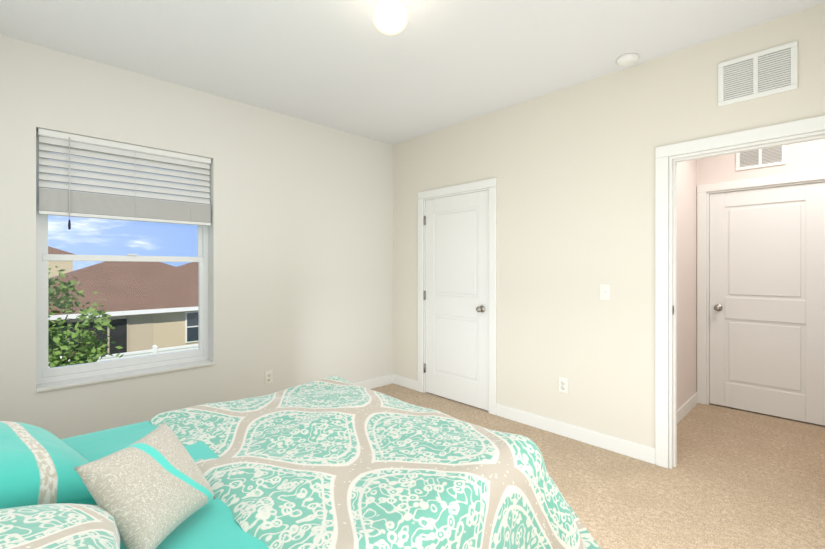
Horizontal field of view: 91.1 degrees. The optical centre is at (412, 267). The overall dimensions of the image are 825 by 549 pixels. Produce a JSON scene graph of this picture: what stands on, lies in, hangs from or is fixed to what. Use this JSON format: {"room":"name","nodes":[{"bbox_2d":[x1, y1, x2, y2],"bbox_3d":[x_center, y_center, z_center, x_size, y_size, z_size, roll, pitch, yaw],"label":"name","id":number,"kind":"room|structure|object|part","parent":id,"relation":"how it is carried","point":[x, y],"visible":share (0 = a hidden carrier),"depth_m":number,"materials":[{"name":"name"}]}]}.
{"room":"bedroom","nodes":[
{"label":"bedroom","id":0,"kind":"room"},
{"bbox_2d":[0,35,392,438],"bbox_3d":[-1.360,-0.044,3.664,4.770,2.700,0.250,0,0,-44],"label":"wall","id":1,"kind":"structure","parent":0,"point":[300,260],"depth_m":3.37,"materials":[{"name":"white paint"}]},
{"bbox_2d":[36,132,207,383],"bbox_3d":[-2.092,-0.064,3.013,1.046,1.640,0.097,0,0,-44],"label":"window","id":2,"kind":"structure","parent":1,"relation":"in","point":[45,373],"depth_m":2.87,"materials":[{"name":"white plastic"}]},
{"bbox_2d":[38,128,210,225],"bbox_3d":[-2.010,-0.612,2.930,1.026,0.540,0.056,0,0,-44],"label":"window blinds","id":3,"kind":"object","parent":2,"relation":"attached to","point":[54,201],"visible":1,"depth_m":2.86,"materials":[{"name":"white plastic"}]},
{"bbox_2d":[68,137,70,229],"bbox_3d":[-2.246,-0.552,2.651,0.014,0.604,0.015,0,0,-44],"label":"cord","id":4,"kind":"object","parent":3,"relation":"hanging from","point":[69,225],"visible":1,"depth_m":2.65,"materials":[{"name":"grey plastic"}]},
{"bbox_2d":[36,359,213,391],"bbox_3d":[-2.016,0.766,2.936,1.046,0.020,0.153,0,0,-44],"label":"sill","id":5,"kind":"structure","parent":1,"relation":"on","point":[103,378],"depth_m":2.85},
{"bbox_2d":[265,370,272,383],"bbox_3d":[-1.267,0.963,3.574,0.072,0.117,0.009,0,0,-44],"label":"outlet","id":6,"kind":"object","parent":1,"relation":"attached to","point":[268,376],"visible":1,"depth_m":3.57,"materials":[{"name":"white plastic"}]},
{"bbox_2d":[353,374,392,388],"bbox_3d":[-1.488,1.254,3.357,3.540,0.105,0.014,0,0,-44],"label":"baseboard","id":7,"kind":"structure","parent":1,"relation":"attached to","point":[388,379],"depth_m":4.42,"materials":[{"name":"white wood"}]},
{"bbox_2d":[0,0,824,144],"bbox_3d":[0.661,-1.469,2.246,5.700,0.150,5.100,0,0,-44],"label":"ceiling","id":8,"kind":"structure","parent":0,"point":[348,66],"depth_m":2.53,"materials":[{"name":"white paint"}]},
{"bbox_2d":[372,0,407,34],"bbox_3d":[-0.113,-1.295,2.053,0.184,0.198,0.184,0,0,-44],"label":"ceiling light fixture","id":9,"kind":"object","parent":8,"relation":"attached to","point":[389,17],"visible":1,"depth_m":2.00,"materials":[{"name":"white glass"}]},
{"bbox_2d":[616,53,638,66],"bbox_3d":[1.428,-1.375,2.690,0.134,0.039,0.134,0,0,-44],"label":"smoke detector","id":10,"kind":"object","parent":8,"relation":"attached to","point":[627,59],"visible":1,"depth_m":2.66,"materials":[{"name":"white plastic"}]},
{"bbox_2d":[370,383,824,548],"bbox_3d":[0.661,1.366,2.246,5.700,0.120,5.100,0,0,-44],"label":"floor","id":11,"kind":"structure","parent":0,"point":[735,478],"depth_m":2.48,"materials":[{"name":"beige carpet"}]},
{"bbox_2d":[0,376,600,548],"bbox_3d":[-0.559,0.832,1.504,2.336,1.381,2.143,0,0,-44],"label":"bed","id":12,"kind":"object","parent":11,"relation":"on","point":[333,462],"visible":1,"depth_m":1.23,"materials":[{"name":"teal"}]},
{"bbox_2d":[73,421,216,548],"bbox_3d":[-0.669,0.560,1.047,0.122,0.270,0.280,-38,-5,6],"label":"pillow","id":13,"kind":"object","parent":12,"relation":"on","point":[152,491],"depth_m":0.98,"materials":[{"name":"beige fabric"}]},
{"bbox_2d":[393,3,824,447],"bbox_3d":[1.509,-0.044,2.894,0.120,2.700,4.850,0,0,-44],"label":"wall","id":14,"kind":"structure","parent":0,"point":[571,169],"depth_m":3.03,"materials":[{"name":"beige paint"}]},
{"bbox_2d":[393,374,417,390],"bbox_3d":[-0.071,1.254,4.429,0.014,0.105,0.385,0,0,-44],"label":"baseboard","id":15,"kind":"structure","parent":14,"relation":"attached to","point":[399,380],"depth_m":4.42,"materials":[{"name":"white wood"}]},
{"bbox_2d":[424,190,487,410],"bbox_3d":[0.394,0.294,3.940,0.105,2.000,0.808,0,0,-44],"label":"closet door","id":16,"kind":"structure","parent":14,"relation":"in","point":[456,299],"depth_m":3.92,"materials":[{"name":"white wood"}]},
{"bbox_3d":[0.127,0.276,4.231,0.015,1.634,0.018,0,0,-44],"label":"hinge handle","id":17,"kind":"part","parent":16,"relation":"part of","materials":[{"name":"grey metal"}]},
{"bbox_3d":[0.614,0.376,3.688,0.070,0.066,0.066,0,0,-44],"label":"knob","id":18,"kind":"part","parent":16,"relation":"part of","materials":[{"name":"grey metal"}]},
{"bbox_2d":[418,178,496,414],"bbox_3d":[0.445,0.254,3.979,0.138,2.105,0.980,0,0,-44],"label":"door frame","id":19,"kind":"structure","parent":14,"relation":"attached to","point":[490,185],"depth_m":3.67,"materials":[{"name":"white wood"}]},
{"bbox_2d":[559,377,567,392],"bbox_3d":[1.172,0.911,3.150,0.009,0.117,0.072,0,0,-44],"label":"outlet","id":20,"kind":"object","parent":14,"relation":"attached to","point":[563,385],"visible":1,"depth_m":3.14,"materials":[{"name":"white plastic"}]},
{"bbox_2d":[496,404,654,463],"bbox_3d":[1.179,1.254,3.138,0.014,0.105,1.250,0,0,-44],"label":"baseboard","id":21,"kind":"structure","parent":14,"relation":"attached to","point":[621,446],"depth_m":3.04,"materials":[{"name":"white wood"}]},
{"bbox_2d":[600,284,610,300],"bbox_3d":[1.388,0.176,2.920,0.018,0.117,0.072,0,0,-44],"label":"switch plate","id":22,"kind":"object","parent":14,"relation":"attached to","point":[605,291],"visible":1,"depth_m":2.92,"materials":[{"name":"white plastic"}]},
{"bbox_2d":[655,115,824,468],"bbox_3d":[2.003,0.254,2.384,0.156,2.105,0.980,0,0,-44],"label":"door frame","id":23,"kind":"structure","parent":14,"relation":"attached to","point":[665,302],"depth_m":2.65,"materials":[{"name":"white wood"}]},
{"bbox_2d":[718,41,797,106],"bbox_3d":[1.970,-1.104,2.324,0.012,0.260,0.350,0,0,-44],"label":"air vent","id":24,"kind":"object","parent":14,"relation":"in","point":[770,71],"visible":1,"depth_m":2.31,"materials":[{"name":"white metal"}]},
{"bbox_2d":[677,162,680,409],"bbox_3d":[1.197,-0.044,4.366,0.120,2.700,2.800,0,0,-44],"label":"wall","id":25,"kind":"structure","parent":0,"point":[678,163],"depth_m":3.46,"materials":[{"name":"beige paint"}]},
{"bbox_2d":[681,159,696,405],"bbox_3d":[2.449,-0.044,3.714,0.750,2.700,0.120,0,0,-44],"label":"wall","id":26,"kind":"structure","parent":0,"point":[686,280],"depth_m":3.70,"materials":[{"name":"beige paint"}]},
{"bbox_2d":[677,392,697,423],"bbox_3d":[2.204,1.254,3.384,1.560,0.105,0.014,0,0,-44],"label":"baseboard","id":27,"kind":"structure","parent":26,"relation":"attached to","point":[689,404],"depth_m":3.62,"materials":[{"name":"white wood"}]},
{"bbox_2d":[697,139,824,189],"bbox_3d":[3.579,-0.044,3.208,0.170,2.700,2.420,0,0,-44],"label":"wall","id":28,"kind":"structure","parent":0,"point":[807,156],"depth_m":3.55,"materials":[{"name":"beige paint"}]},
{"bbox_2d":[736,145,785,170],"bbox_3d":[3.083,-0.987,3.590,0.012,0.195,0.340,0,0,-44],"label":"air vent","id":29,"kind":"object","parent":28,"relation":"in","point":[764,157],"visible":0.79,"depth_m":3.58,"materials":[{"name":"white metal"}]},
{"bbox_2d":[709,182,824,425],"bbox_3d":[3.096,0.294,3.579,0.105,2.000,0.779,0,0,-44],"label":"hall door","id":30,"kind":"structure","parent":28,"relation":"in","point":[767,301],"depth_m":3.56,"materials":[{"name":"white wood"}]},
{"bbox_3d":[2.861,0.376,3.796,0.070,0.066,0.066,0,0,-44],"label":"knob","id":31,"kind":"part","parent":30,"relation":"part of","materials":[{"name":"grey metal"}]},
{"label":"outside","id":32,"kind":"structure","parent":0,"visible":0},
{"bbox_3d":[-31.746,4.706,37.125,120.000,0.200,89.400,0,0,-44],"label":"ground","id":33,"kind":"structure","parent":32,"visible":0},
{"bbox_2d":[48,266,123,367],"bbox_3d":[-8.172,2.275,8.667,3.245,4.668,3.180,0,0,-44],"label":"tree","id":34,"kind":"object","parent":33,"relation":"on","point":[76,355],"depth_m":8.86,"materials":[{"name":"green plant"}]},
{"bbox_2d":[48,344,197,367],"bbox_3d":[-8.781,3.586,13.427,64.000,2.040,0.134,0,0,-44],"label":"fence","id":35,"kind":"object","parent":33,"relation":"on","point":[153,350],"depth_m":13.45,"materials":[{"name":"white plastic"}]},
{"bbox_2d":[48,261,197,360],"bbox_3d":[-13.803,2.083,20.118,11.900,5.046,11.200,0,0,-44],"label":"house","id":36,"kind":"structure","parent":33,"relation":"on","point":[133,294],"depth_m":17.31,"materials":[{"name":"paint"}]},
{"bbox_2d":[48,246,197,277],"bbox_3d":[-35.454,0.648,35.203,40.800,7.916,27.800,0,0,-44],"label":"houses","id":37,"kind":"structure","parent":33,"relation":"on","point":[193,267],"depth_m":40.19,"materials":[{"name":"paint"}]}
]}

